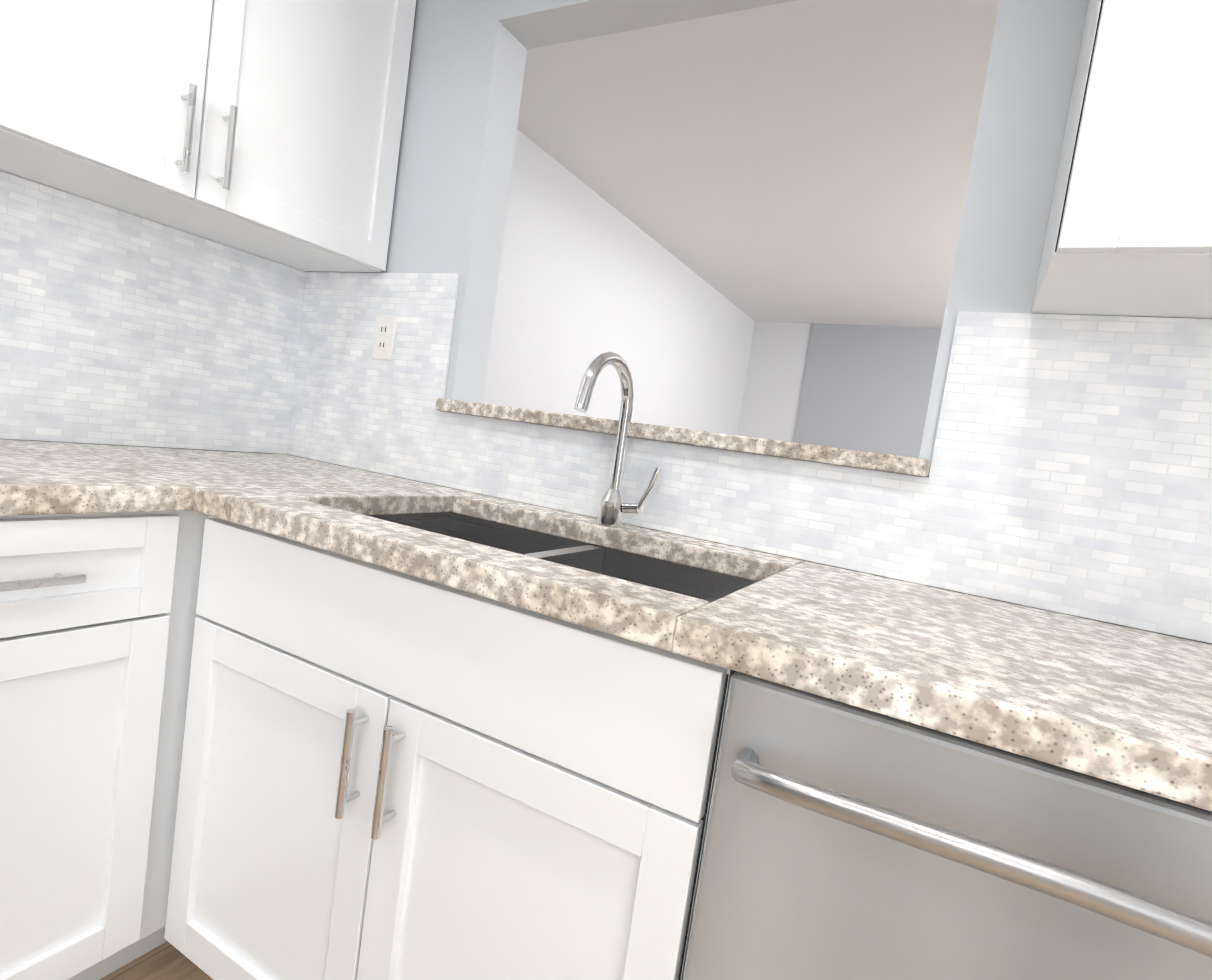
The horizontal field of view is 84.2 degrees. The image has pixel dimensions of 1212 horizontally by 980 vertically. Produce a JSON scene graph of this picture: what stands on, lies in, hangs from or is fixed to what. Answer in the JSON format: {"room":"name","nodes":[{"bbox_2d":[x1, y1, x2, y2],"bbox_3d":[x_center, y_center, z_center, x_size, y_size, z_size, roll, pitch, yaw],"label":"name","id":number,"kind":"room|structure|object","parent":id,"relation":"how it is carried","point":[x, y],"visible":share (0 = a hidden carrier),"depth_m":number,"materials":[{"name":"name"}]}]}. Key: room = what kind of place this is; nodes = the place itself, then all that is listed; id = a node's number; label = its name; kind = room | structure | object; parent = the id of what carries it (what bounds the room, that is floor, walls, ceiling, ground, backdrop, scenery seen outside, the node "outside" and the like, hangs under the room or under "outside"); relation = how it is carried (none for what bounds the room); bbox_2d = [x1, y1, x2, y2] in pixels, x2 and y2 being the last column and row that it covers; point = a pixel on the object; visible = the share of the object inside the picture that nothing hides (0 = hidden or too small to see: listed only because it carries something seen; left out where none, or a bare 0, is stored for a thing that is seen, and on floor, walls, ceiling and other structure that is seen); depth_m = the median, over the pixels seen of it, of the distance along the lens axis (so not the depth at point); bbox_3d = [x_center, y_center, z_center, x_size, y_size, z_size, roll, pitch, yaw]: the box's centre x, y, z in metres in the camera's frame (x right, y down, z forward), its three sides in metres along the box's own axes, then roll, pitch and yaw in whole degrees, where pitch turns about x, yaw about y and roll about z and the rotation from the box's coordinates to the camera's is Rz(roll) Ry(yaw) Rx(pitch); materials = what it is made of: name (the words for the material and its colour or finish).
{"room":"kitchen","nodes":[
{"label":"kitchen","id":0,"kind":"room"},
{"bbox_2d":[0,271,306,453],"bbox_3d":[-1.953,-0.398,0.081,0.120,2.400,4.520,10,5,28],"label":"wall","id":1,"kind":"structure","parent":0,"point":[143,446],"depth_m":1.60,"materials":[{"name":"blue paint"}]},
{"bbox_2d":[0,171,303,453],"bbox_3d":[-1.438,-0.365,0.916,0.007,0.523,2.280,10,5,28],"label":"tile backsplash","id":2,"kind":"structure","parent":1,"relation":"attached to","point":[118,327],"depth_m":1.55,"materials":[{"name":"tile"}]},
{"bbox_2d":[0,0,415,271],"bbox_3d":[-0.882,-0.978,1.361,0.366,0.775,0.988,10,5,28],"label":"upper cabinet","id":3,"kind":"object","parent":1,"relation":"attached to","point":[271,130],"visible":1,"depth_m":1.37,"materials":[{"name":"white paint"}]},
{"bbox_2d":[99,941,212,979],"bbox_3d":[0.972,1.167,1.281,5.090,0.050,9.640,10,5,28],"label":"floor","id":4,"kind":"structure","parent":0,"point":[167,960],"depth_m":1.25,"materials":[{"name":"brown wood"}]},
{"bbox_2d":[0,511,207,979],"bbox_3d":[-0.963,0.418,1.371,0.656,0.874,1.064,10,5,28],"label":"base cabinet","id":5,"kind":"object","parent":4,"relation":"on","point":[98,615],"visible":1,"depth_m":1.05,"materials":[{"name":"white paint"}]},
{"bbox_2d":[0,439,191,515],"bbox_3d":[-1.050,-0.034,1.052,0.660,0.040,0.418,10,5,28],"label":"countertop","id":6,"kind":"structure","parent":5,"relation":"on","point":[37,477],"depth_m":1.04,"materials":[{"name":"stone"}]},
{"bbox_2d":[164,512,736,979],"bbox_3d":[-0.206,0.539,1.198,0.932,0.874,0.656,10,5,28],"label":"base cabinet","id":7,"kind":"object","parent":4,"relation":"on","point":[388,774],"visible":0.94,"depth_m":0.90,"materials":[{"name":"white paint"}]},
{"bbox_2d":[44,441,1211,811],"bbox_3d":[0.349,0.175,0.907,3.296,0.040,0.646,10,5,28],"label":"countertop","id":8,"kind":"structure","parent":7,"relation":"on","point":[1130,707],"depth_m":0.78,"materials":[{"name":"stone"}]},
{"bbox_2d":[370,512,755,602],"bbox_3d":[-0.128,0.198,1.162,0.780,0.174,0.430,10,5,28],"label":"sink basin","id":9,"kind":"object","parent":8,"relation":"in","point":[709,586],"visible":0.17,"depth_m":1.32,"materials":[{"name":"metal"}]},
{"bbox_2d":[574,352,661,526],"bbox_3d":[0.021,-0.090,1.272,0.117,0.336,0.217,10,5,28],"label":"faucet","id":10,"kind":"object","parent":8,"relation":"on","point":[614,507],"visible":1,"depth_m":1.34,"materials":[{"name":"silver metal"}]},
{"bbox_2d":[683,672,1211,979],"bbox_3d":[0.452,0.663,0.813,0.604,0.868,0.677,10,5,28],"label":"dishwasher","id":11,"kind":"object","parent":4,"relation":"on","point":[843,841],"visible":0.79,"depth_m":0.59,"materials":[{"name":"grey metal"}]},
{"bbox_2d":[482,129,754,434],"bbox_3d":[0.046,-0.433,4.341,0.120,2.400,4.880,10,5,28],"label":"wall","id":12,"kind":"structure","parent":0,"point":[587,275],"depth_m":3.81,"materials":[{"name":"white paint"}]},
{"bbox_2d":[288,0,1211,643],"bbox_3d":[0.625,-0.116,1.196,3.420,2.400,0.120,10,5,28],"label":"wall","id":13,"kind":"structure","parent":0,"point":[466,70],"depth_m":1.60,"materials":[{"name":"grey paint"}]},
{"bbox_2d":[435,398,930,476],"bbox_3d":[0.107,-0.124,1.473,1.109,0.030,0.190,10,5,28],"label":"sill","id":14,"kind":"structure","parent":13,"relation":"on","point":[861,459],"depth_m":1.31,"materials":[{"name":"beige stone"}]},
{"bbox_2d":[284,272,1211,642],"bbox_3d":[0.539,-0.104,1.167,3.296,0.523,0.007,10,5,28],"label":"tile backsplash","id":15,"kind":"structure","parent":13,"relation":"attached to","point":[1070,471],"depth_m":1.13,"materials":[{"name":"tile"}]},
{"bbox_2d":[372,315,396,360],"bbox_3d":[-0.584,-0.400,1.760,0.072,0.116,0.008,10,5,28],"label":"electrical outlet","id":16,"kind":"object","parent":15,"relation":"attached to","point":[384,336],"visible":1,"depth_m":1.76,"materials":[{"name":"white plastic"}]},
{"bbox_2d":[1031,0,1211,318],"bbox_3d":[0.900,-0.616,0.772,0.555,0.755,0.366,10,5,28],"label":"upper cabinet","id":17,"kind":"object","parent":13,"relation":"attached to","point":[1129,230],"visible":1,"depth_m":0.77,"materials":[{"name":"white paint"}]},
{"bbox_2d":[517,0,998,327],"bbox_3d":[1.315,-1.252,1.101,5.090,0.050,9.640,10,5,28],"label":"ceiling","id":18,"kind":"structure","parent":0,"point":[802,161],"depth_m":2.79,"materials":[{"name":"white paint"}]},
{"bbox_2d":[737,321,941,457],"bbox_3d":[3.384,-0.038,5.380,5.090,2.400,0.140,10,5,28],"label":"wall","id":19,"kind":"structure","parent":0,"point":[867,388],"depth_m":5.99,"materials":[{"name":"white paint"}]}
]}

